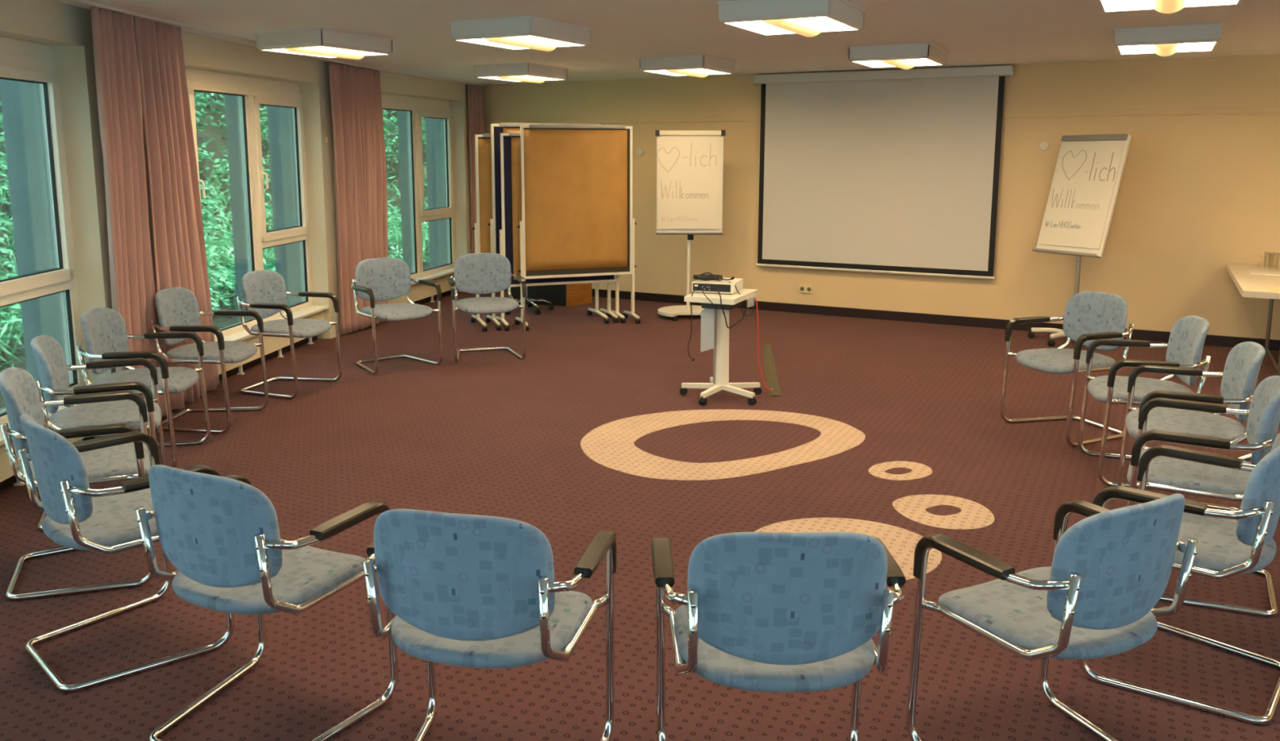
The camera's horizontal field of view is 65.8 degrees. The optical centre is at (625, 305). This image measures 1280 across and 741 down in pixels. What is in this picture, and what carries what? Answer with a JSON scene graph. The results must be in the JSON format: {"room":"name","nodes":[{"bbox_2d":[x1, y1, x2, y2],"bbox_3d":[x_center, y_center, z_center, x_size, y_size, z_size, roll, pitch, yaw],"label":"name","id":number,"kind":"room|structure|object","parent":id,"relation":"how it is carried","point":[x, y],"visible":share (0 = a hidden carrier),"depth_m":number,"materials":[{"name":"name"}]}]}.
{"room":"seminar room","nodes":[
{"label":"seminar room","id":0,"kind":"room"},
{"bbox_2d":[0,0,476,438],"bbox_3d":[-2.458,-0.252,4.438,1.633,2.390,15.127,0,9,0],"label":"wall","id":1,"kind":"structure","parent":0,"point":[66,28],"depth_m":6.58,"materials":[{"name":"paint"}]},
{"bbox_2d":[0,36,85,445],"bbox_3d":[-3.098,-0.261,4.276,0.356,1.922,2.451,0,9,0],"label":"window","id":2,"kind":"structure","parent":1,"relation":"in","point":[38,290],"depth_m":5.17,"materials":[{"name":"glass"}]},
{"bbox_2d":[0,290,451,489],"bbox_3d":[-2.699,0.453,7.426,0.403,0.070,8.477,1,9,7],"label":"baseboard","id":3,"kind":"structure","parent":1,"relation":"attached to","point":[12,479],"depth_m":7.70,"materials":[{"name":"black"}]},
{"bbox_2d":[185,66,328,341],"bbox_3d":[-2.922,-0.737,7.311,0.351,1.922,2.450,1,9,7],"label":"window","id":4,"kind":"structure","parent":1,"relation":"in","point":[248,132],"depth_m":7.54,"materials":[{"name":"white plastic"}]},
{"bbox_2d":[324,89,328,143],"bbox_3d":[-2.558,-1.607,8.427,0.028,0.450,0.026,-6,11,-35],"label":"pull cord","id":5,"kind":"object","parent":1,"relation":"hanging from","point":[326,138],"visible":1,"depth_m":8.43,"materials":[{"name":"silver metal"}]},
{"bbox_2d":[381,93,455,284],"bbox_3d":[-2.319,-1.191,10.208,0.350,1.922,2.450,2,9,14],"label":"window","id":6,"kind":"structure","parent":1,"relation":"in","point":[418,135],"depth_m":10.56,"materials":[{"name":"clear glass"}]},
{"bbox_2d":[0,289,1279,740],"bbox_3d":[-0.380,1.143,3.731,10.765,0.151,13.886,5,10,28],"label":"floor","id":7,"kind":"structure","parent":0,"point":[895,433],"depth_m":4.49,"materials":[{"name":"brown carpet"}]},
{"bbox_2d":[0,424,84,485],"bbox_3d":[-3.006,0.817,4.478,0.072,0.264,2.455,0,9,0],"label":"radiator","id":8,"kind":"object","parent":7,"relation":"on","point":[6,472],"visible":0.25,"depth_m":4.75,"materials":[{"name":"beige metal"}]},
{"bbox_2d":[0,367,155,600],"bbox_3d":[-2.124,0.639,3.840,0.515,0.814,0.599,-4,10,-24],"label":"armchair","id":9,"kind":"object","parent":7,"relation":"on","point":[19,389],"visible":0.62,"depth_m":3.72,"materials":[{"name":"blue fabric"}]},
{"bbox_2d":[30,335,167,531],"bbox_3d":[-2.397,0.536,4.500,0.515,0.814,0.599,-4,10,-23],"label":"armchair","id":10,"kind":"object","parent":7,"relation":"on","point":[49,354],"visible":0.77,"depth_m":4.43,"materials":[{"name":"blue fabric"}]},
{"bbox_2d":[17,413,235,693],"bbox_3d":[-1.675,0.731,3.253,0.599,0.814,0.515,9,12,44],"label":"armchair","id":11,"kind":"object","parent":7,"relation":"on","point":[80,517],"visible":0.83,"depth_m":3.09,"materials":[{"name":"blue fabric"}]},
{"bbox_2d":[75,307,210,467],"bbox_3d":[-2.562,0.423,5.220,0.515,0.814,0.599,-1,9,-5],"label":"armchair","id":12,"kind":"object","parent":7,"relation":"on","point":[106,337],"visible":0.77,"depth_m":5.18,"materials":[{"name":"blue fabric"}]},
{"bbox_2d":[150,287,268,433],"bbox_3d":[-2.534,0.305,5.970,0.515,0.814,0.599,0,9,3],"label":"armchair","id":13,"kind":"object","parent":7,"relation":"on","point":[177,308],"visible":0.9,"depth_m":5.92,"materials":[{"name":"blue fabric"}]},
{"bbox_2d":[135,464,398,740],"bbox_3d":[-1.041,0.799,2.820,0.599,0.814,0.515,4,10,25],"label":"armchair","id":14,"kind":"object","parent":7,"relation":"on","point":[221,535],"visible":0.97,"depth_m":2.63,"materials":[{"name":"blue fabric"}]},
{"bbox_2d":[217,311,324,374],"bbox_3d":[-2.825,0.343,7.500,0.072,0.264,2.455,1,9,7],"label":"radiator","id":15,"kind":"object","parent":7,"relation":"on","point":[271,344],"visible":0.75,"depth_m":7.68,"materials":[{"name":"beige metal"}]},
{"bbox_2d":[241,311,321,341],"bbox_3d":[-2.828,0.228,7.465,0.055,0.025,2.360,1,9,7],"label":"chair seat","id":16,"kind":"object","parent":15,"relation":"attached to","point":[317,315],"depth_m":8.32,"materials":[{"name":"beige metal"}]},
{"bbox_2d":[236,270,342,399],"bbox_3d":[-2.337,0.175,6.799,0.515,0.814,0.599,3,9,16],"label":"armchair","id":17,"kind":"object","parent":7,"relation":"on","point":[265,293],"visible":0.98,"depth_m":6.79,"materials":[{"name":"blue fabric"}]},
{"bbox_2d":[351,257,443,374],"bbox_3d":[-1.770,0.061,7.528,0.599,0.814,0.515,-7,11,-39],"label":"armchair","id":18,"kind":"object","parent":7,"relation":"on","point":[386,278],"visible":1,"depth_m":7.56,"materials":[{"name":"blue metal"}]},
{"bbox_2d":[387,273,453,303],"bbox_3d":[-2.220,-0.109,10.386,0.072,0.264,2.455,2,9,14],"label":"radiator","id":19,"kind":"object","parent":7,"relation":"on","point":[418,291],"visible":0.24,"depth_m":10.53,"materials":[{"name":"beige metal"}]},
{"bbox_2d":[411,273,453,286],"bbox_3d":[-2.226,-0.224,10.351,0.055,0.025,2.360,2,9,14],"label":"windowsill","id":20,"kind":"structure","parent":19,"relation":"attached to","point":[442,278],"depth_m":10.87,"materials":[{"name":"beige stone"}]},
{"bbox_2d":[446,253,526,363],"bbox_3d":[-1.111,0.009,7.857,0.599,0.814,0.515,-2,9,-15],"label":"armchair","id":21,"kind":"object","parent":7,"relation":"on","point":[480,273],"visible":1,"depth_m":7.94,"materials":[{"name":"blue fabric"}]},
{"bbox_2d":[361,508,617,740],"bbox_3d":[-0.356,0.844,2.536,0.599,0.814,0.515,2,9,13],"label":"armchair","id":22,"kind":"object","parent":7,"relation":"on","point":[461,590],"visible":1,"depth_m":2.33,"materials":[{"name":"blue fabric"}]},
{"bbox_2d":[504,286,553,315],"bbox_3d":[-1.016,-0.124,10.141,0.552,0.370,0.537,0,9,0],"label":"base","id":23,"kind":"object","parent":7,"relation":"on","point":[531,301],"visible":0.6,"depth_m":10.11,"materials":[{"name":"silver metal"}]},
{"bbox_2d":[471,133,609,331],"bbox_3d":[-0.822,-0.714,9.335,1.243,1.786,0.567,-3,9,-20],"label":"pinboard","id":24,"kind":"object","parent":7,"relation":"on","point":[482,142],"visible":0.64,"depth_m":9.13,"materials":[{"name":"white metal"}]},
{"bbox_2d":[511,283,591,306],"bbox_3d":[-0.802,-0.227,10.635,0.821,0.420,0.332,2,9,14],"label":"base cabinet","id":25,"kind":"object","parent":7,"relation":"on","point":[566,295],"visible":0.39,"depth_m":10.51,"materials":[{"name":"orange wood"}]},
{"bbox_2d":[485,123,618,330],"bbox_3d":[-0.705,-0.763,9.339,1.211,1.881,0.487,-3,9,-20],"label":"pinboard","id":26,"kind":"object","parent":7,"relation":"on","point":[495,224],"visible":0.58,"depth_m":9.09,"materials":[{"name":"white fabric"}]},
{"bbox_2d":[495,132,625,330],"bbox_3d":[-0.623,-0.713,9.294,1.197,1.796,0.437,-3,9,-20],"label":"pinboard","id":27,"kind":"object","parent":7,"relation":"on","point":[510,142],"visible":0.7,"depth_m":9.07,"materials":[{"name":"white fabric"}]},
{"bbox_2d":[514,124,640,330],"bbox_3d":[-0.455,-0.743,9.258,1.156,1.866,0.397,-3,9,-20],"label":"pinboard","id":28,"kind":"object","parent":7,"relation":"on","point":[577,220],"visible":0.95,"depth_m":9.18,"materials":[{"name":"brown cardboard"}]},
{"bbox_2d":[655,129,725,320],"bbox_3d":[0.620,-0.789,9.675,0.670,1.828,0.560,0,9,0],"label":"stand","id":29,"kind":"object","parent":7,"relation":"on","point":[668,311],"visible":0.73,"depth_m":9.60,"materials":[{"name":"white metal"}]},
{"bbox_2d":[657,135,719,229],"bbox_3d":[0.606,-1.188,9.536,0.604,0.900,0.015,0,9,0],"label":"paper","id":30,"kind":"object","parent":29,"relation":"attached to","point":[688,166],"visible":1,"depth_m":9.53,"materials":[{"name":"beige paper"}]},
{"bbox_2d":[655,232,723,235],"bbox_3d":[0.620,-0.701,9.612,0.650,0.022,0.060,0,9,0],"label":"tray","id":31,"kind":"object","parent":29,"relation":"on","point":[657,233],"depth_m":9.58,"materials":[{"name":"grey metal"}]},
{"bbox_2d":[679,288,761,405],"bbox_3d":[0.644,0.260,6.660,0.559,0.689,0.665,0,9,0],"label":"trolley","id":32,"kind":"object","parent":7,"relation":"on","point":[714,332],"visible":1,"depth_m":6.50,"materials":[{"name":"white metal"}]},
{"bbox_2d":[687,288,696,361],"bbox_3d":[0.442,0.128,6.555,0.049,0.462,0.185,1,9,6],"label":"cable","id":33,"kind":"object","parent":32,"relation":"hanging from","point":[693,359],"visible":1,"depth_m":6.48,"materials":[{"name":"black rubber"}]},
{"bbox_2d":[701,285,715,306],"bbox_3d":[0.530,-0.051,6.479,0.080,0.124,0.228,-3,10,-20],"label":"cable","id":34,"kind":"object","parent":32,"relation":"on","point":[704,286],"visible":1,"depth_m":6.41,"materials":[{"name":"black rubber"}]},
{"bbox_2d":[692,277,742,294],"bbox_3d":[0.629,-0.135,6.718,0.285,0.074,0.308,3,9,19],"label":"projector","id":35,"kind":"object","parent":32,"relation":"on","point":[724,286],"visible":0.91,"depth_m":6.59,"materials":[{"name":"white plastic"}]},
{"bbox_2d":[693,272,734,280],"bbox_3d":[0.597,-0.200,6.669,0.289,0.055,0.140,2,9,12],"label":"power cable","id":36,"kind":"object","parent":35,"relation":"on","point":[704,277],"visible":1,"depth_m":6.63,"materials":[{"name":"black plastic"}]},
{"bbox_2d":[728,281,755,315],"bbox_3d":[0.808,-0.045,6.602,0.215,0.230,0.113,-5,10,-28],"label":"cable","id":37,"kind":"object","parent":35,"relation":"attached to","point":[729,282],"visible":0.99,"depth_m":6.57,"materials":[{"name":"black rubber"}]},
{"bbox_2d":[717,289,743,328],"bbox_3d":[0.694,0.025,6.461,0.174,0.231,0.233,0,9,0],"label":"cable","id":38,"kind":"object","parent":32,"relation":"hanging from","point":[735,323],"visible":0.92,"depth_m":6.40,"materials":[{"name":"black rubber"}]},
{"bbox_2d":[754,297,773,391],"bbox_3d":[0.934,0.265,6.734,0.148,0.645,0.083,2,9,10],"label":"cable","id":39,"kind":"object","parent":32,"relation":"hanging from","point":[754,298],"visible":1,"depth_m":6.73,"materials":[{"name":"red plastic"}]},
{"bbox_2d":[762,344,781,396],"bbox_3d":[1.099,0.470,7.514,0.088,0.008,1.816,1,9,6],"label":"cover","id":40,"kind":"object","parent":7,"relation":"on","point":[771,378],"visible":0.97,"depth_m":7.32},
{"bbox_2d":[650,531,906,740],"bbox_3d":[0.366,0.861,2.427,0.599,0.814,0.515,0,9,0],"label":"armchair","id":41,"kind":"object","parent":7,"relation":"on","point":[759,611],"visible":1,"depth_m":2.21,"materials":[{"name":"blue fabric"}]},
{"bbox_2d":[906,493,1198,740],"bbox_3d":[1.137,0.835,2.590,0.599,0.814,0.515,-5,10,-27],"label":"armchair","id":42,"kind":"object","parent":7,"relation":"on","point":[1106,577],"visible":1,"depth_m":2.41,"materials":[{"name":"blue fabric"}]},
{"bbox_2d":[1000,291,1133,447],"bbox_3d":[2.595,0.340,5.751,0.515,0.814,0.599,-3,9,-19],"label":"armchair","id":43,"kind":"object","parent":7,"relation":"on","point":[1089,317],"visible":0.94,"depth_m":5.75,"materials":[{"name":"blue fabric"}]},
{"bbox_2d":[1027,133,1131,346],"bbox_3d":[3.789,-0.546,8.321,0.519,1.767,0.704,-8,12,-42],"label":"stand","id":44,"kind":"object","parent":7,"relation":"on","point":[1078,252],"visible":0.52,"depth_m":8.28,"materials":[{"name":"silver metal"}]},
{"bbox_2d":[1031,248,1100,257],"bbox_3d":[3.687,-0.440,8.281,0.060,0.024,0.634,12,2,-28],"label":"tray","id":45,"kind":"object","parent":44,"relation":"on","point":[1069,251],"depth_m":8.23,"materials":[{"name":"grey metal"}]},
{"bbox_2d":[1038,140,1125,249],"bbox_3d":[3.811,-0.933,8.273,0.236,0.879,0.602,-5,10,-27],"label":"paper","id":46,"kind":"object","parent":44,"relation":"attached to","point":[1086,175],"visible":1,"depth_m":8.26,"materials":[{"name":"beige paper"}]},
{"bbox_2d":[1077,315,1211,487],"bbox_3d":[2.635,0.458,4.996,0.515,0.814,0.599,2,9,15],"label":"armchair","id":47,"kind":"object","parent":7,"relation":"on","point":[1185,344],"visible":0.76,"depth_m":4.96,"materials":[{"name":"blue fabric"}]},
{"bbox_2d":[1077,433,1279,724],"bbox_3d":[1.782,0.758,3.081,0.515,0.814,0.599,8,12,40],"label":"armchair","id":48,"kind":"object","parent":7,"relation":"on","point":[1228,548],"visible":0.66,"depth_m":2.92,"materials":[{"name":"blue fabric"}]},
{"bbox_2d":[1116,342,1265,511],"bbox_3d":[2.493,0.559,4.348,0.515,0.814,0.599,4,10,22],"label":"armchair","id":49,"kind":"object","parent":7,"relation":"on","point":[1239,376],"visible":0.65,"depth_m":4.33,"materials":[{"name":"blue fabric"}]},
{"bbox_2d":[1126,375,1279,617],"bbox_3d":[2.182,0.657,3.724,0.515,0.814,0.599,5,10,29],"label":"armchair","id":50,"kind":"object","parent":7,"relation":"on","point":[1168,474],"visible":0.71,"depth_m":3.58,"materials":[{"name":"blue fabric"}]},
{"bbox_2d":[1225,262,1279,376],"bbox_3d":[5.349,0.190,7.038,1.800,0.710,1.870,5,10,28],"label":"table","id":51,"kind":"object","parent":7,"relation":"on","point":[1249,286],"visible":0.79,"depth_m":7.25,"materials":[{"name":"beige laminate"}]},
{"bbox_2d":[1247,270,1279,275],"bbox_3d":[4.948,-0.239,7.456,0.420,0.008,0.220,5,10,28],"label":"serving tray","id":52,"kind":"object","parent":51,"relation":"on","point":[1251,272],"visible":1,"depth_m":7.48,"materials":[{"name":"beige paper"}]},
{"bbox_2d":[1265,286,1279,292],"bbox_3d":[5.034,-0.054,6.293,1.600,0.003,0.240,5,10,28],"label":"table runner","id":53,"kind":"object","parent":51,"relation":"on","point":[1269,288],"visible":1,"depth_m":6.63,"materials":[{"name":"beige"}]},
{"bbox_2d":[1268,252,1279,254],"bbox_3d":[5.115,-0.352,7.800,0.077,0.126,0.077,0,9,0],"label":"lid","id":54,"kind":"object","parent":51,"relation":"on","point":[1271,253],"visible":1,"depth_m":7.76,"materials":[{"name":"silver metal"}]},
{"bbox_2d":[52,0,1279,84],"bbox_3d":[-0.380,-1.390,3.334,10.765,0.200,13.886,5,10,28],"label":"ceiling","id":55,"kind":"structure","parent":0,"point":[973,33],"depth_m":6.22,"materials":[{"name":"white paint"}]},
{"bbox_2d":[66,0,139,16],"bbox_3d":[-2.707,-1.368,3.890,0.099,0.016,3.325,0,9,-2],"label":"rail","id":56,"kind":"object","parent":55,"relation":"attached to","point":[85,2],"visible":0.93,"depth_m":5.21,"materials":[{"name":"white metal"}]},
{"bbox_2d":[90,7,164,434],"bbox_3d":[-2.808,-0.435,5.593,0.162,2.344,0.572,0,9,0],"label":"curtain","id":57,"kind":"object","parent":56,"relation":"hanging from","point":[130,251],"visible":0.77,"depth_m":5.46,"materials":[{"name":"pink fabric"}]},
{"bbox_2d":[133,13,484,85],"bbox_3d":[-2.327,-2.089,8.489,0.324,0.016,6.024,2,9,10],"label":"rail","id":58,"kind":"object","parent":55,"relation":"attached to","point":[141,16],"visible":0.9,"depth_m":6.83,"materials":[{"name":"white"}]},
{"bbox_2d":[133,17,219,415],"bbox_3d":[-2.780,-0.529,6.199,0.196,2.344,1.030,0,9,0],"label":"curtain","id":59,"kind":"object","parent":58,"relation":"hanging from","point":[179,255],"visible":0.8,"depth_m":5.97,"materials":[{"name":"pink fabric"}]},
{"bbox_2d":[328,62,387,334],"bbox_3d":[-2.395,-0.965,8.975,0.130,2.344,0.981,2,9,13],"label":"curtain","id":60,"kind":"object","parent":58,"relation":"hanging from","point":[359,148],"visible":0.92,"depth_m":8.87,"materials":[{"name":"pink fabric"}]},
{"bbox_2d":[467,84,484,253],"bbox_3d":[-1.700,-1.357,11.474,0.059,2.343,0.262,9,12,44],"label":"curtain","id":61,"kind":"object","parent":58,"relation":"hanging from","point":[475,93],"visible":0.43,"depth_m":11.36,"materials":[{"name":"pink fabric"}]},
{"bbox_2d":[253,28,393,59],"bbox_3d":[-2.012,-1.740,6.634,0.592,0.130,0.672,5,10,28],"label":"ceiling lamp","id":62,"kind":"object","parent":55,"relation":"attached to","point":[320,42],"visible":1,"depth_m":6.43,"materials":[{"name":"white metal"}]},
{"bbox_2d":[448,15,591,51],"bbox_3d":[-0.635,-1.650,6.056,0.592,0.130,0.672,5,10,28],"label":"ceiling lamp","id":63,"kind":"object","parent":55,"relation":"attached to","point":[535,33],"visible":1,"depth_m":5.85,"materials":[{"name":"white metal"}]},
{"bbox_2d":[473,62,568,83],"bbox_3d":[-0.953,-2.122,9.065,0.592,0.130,0.672,5,10,28],"label":"ceiling lamp","id":64,"kind":"object","parent":55,"relation":"attached to","point":[521,72],"visible":1,"depth_m":8.85,"materials":[{"name":"white metal"}]},
{"bbox_2d":[638,54,735,77],"bbox_3d":[0.528,-2.008,8.343,0.592,0.130,0.672,5,10,28],"label":"ceiling lamp","id":65,"kind":"object","parent":55,"relation":"attached to","point":[700,65],"visible":1,"depth_m":8.12,"materials":[{"name":"white metal"}]},
{"bbox_2d":[717,0,865,37],"bbox_3d":[0.892,-1.524,5.254,0.592,0.130,0.672,5,10,28],"label":"ceiling lamp","id":66,"kind":"object","parent":55,"relation":"attached to","point":[806,18],"visible":1,"depth_m":5.05,"materials":[{"name":"white metal"}]},
{"bbox_2d":[848,43,947,69],"bbox_3d":[2.062,-1.871,7.470,0.592,0.130,0.672,5,10,28],"label":"ceiling lamp","id":67,"kind":"object","parent":55,"relation":"attached to","point":[904,56],"visible":1,"depth_m":7.24,"materials":[{"name":"white metal"}]},
{"bbox_2d":[1114,23,1223,56],"bbox_3d":[3.498,-1.702,6.391,0.592,0.130,0.672,5,10,28],"label":"ceiling lamp","id":68,"kind":"object","parent":55,"relation":"attached to","point":[1164,41],"visible":1,"depth_m":6.15,"materials":[{"name":"white metal"}]},
{"bbox_2d":[1097,0,1242,13],"bbox_3d":[2.376,-1.375,4.306,0.592,0.130,0.672,5,10,28],"label":"ceiling lamp","id":69,"kind":"object","parent":55,"relation":"attached to","point":[1166,6],"visible":1,"depth_m":4.53,"materials":[{"name":"white metal"}]},
{"bbox_2d":[476,54,1279,340],"bbox_3d":[2.849,-1.036,9.439,10.277,2.390,0.200,5,10,28],"label":"wall","id":70,"kind":"structure","parent":0,"point":[1197,194],"depth_m":8.75,"materials":[{"name":"paint"}]},
{"bbox_2d":[636,146,644,155],"bbox_3d":[0.158,-1.667,10.660,0.084,0.098,0.022,5,10,28],"label":"button","id":71,"kind":"object","parent":70,"relation":"attached to","point":[640,151],"visible":1,"depth_m":10.65,"materials":[{"name":"white plastic"}]},
{"bbox_2d":[798,284,813,293],"bbox_3d":[1.825,-0.165,10.003,0.152,0.078,0.014,5,10,28],"label":"double socket","id":72,"kind":"object","parent":70,"relation":"attached to","point":[802,288],"visible":1,"depth_m":10.00,"materials":[{"name":"beige plastic"}]},
{"bbox_2d":[484,106,1279,124],"bbox_3d":[2.795,-1.769,9.222,10.277,0.050,0.026,5,10,28],"label":"trim","id":73,"kind":"structure","parent":70,"relation":"attached to","point":[1271,109],"depth_m":8.74,"materials":[{"name":"paint"}]},
{"bbox_2d":[753,65,1013,279],"bbox_3d":[2.371,-1.258,9.482,2.429,1.946,0.092,5,10,28],"label":"projection screen","id":74,"kind":"object","parent":70,"relation":"attached to","point":[896,171],"visible":1,"depth_m":9.43,"materials":[{"name":"white fabric"}]},
{"bbox_2d":[506,288,1279,351],"bbox_3d":[2.796,0.116,9.520,10.276,0.088,0.022,5,10,28],"label":"baseboard","id":75,"kind":"structure","parent":70,"relation":"attached to","point":[1142,335],"depth_m":9.51,"materials":[{"name":"black wood"}]},
{"bbox_2d":[1039,139,1048,151],"bbox_3d":[3.718,-1.426,8.781,0.084,0.098,0.022,5,10,28],"label":"button","id":76,"kind":"object","parent":70,"relation":"attached to","point":[1043,145],"visible":1,"depth_m":8.77,"materials":[{"name":"white plastic"}]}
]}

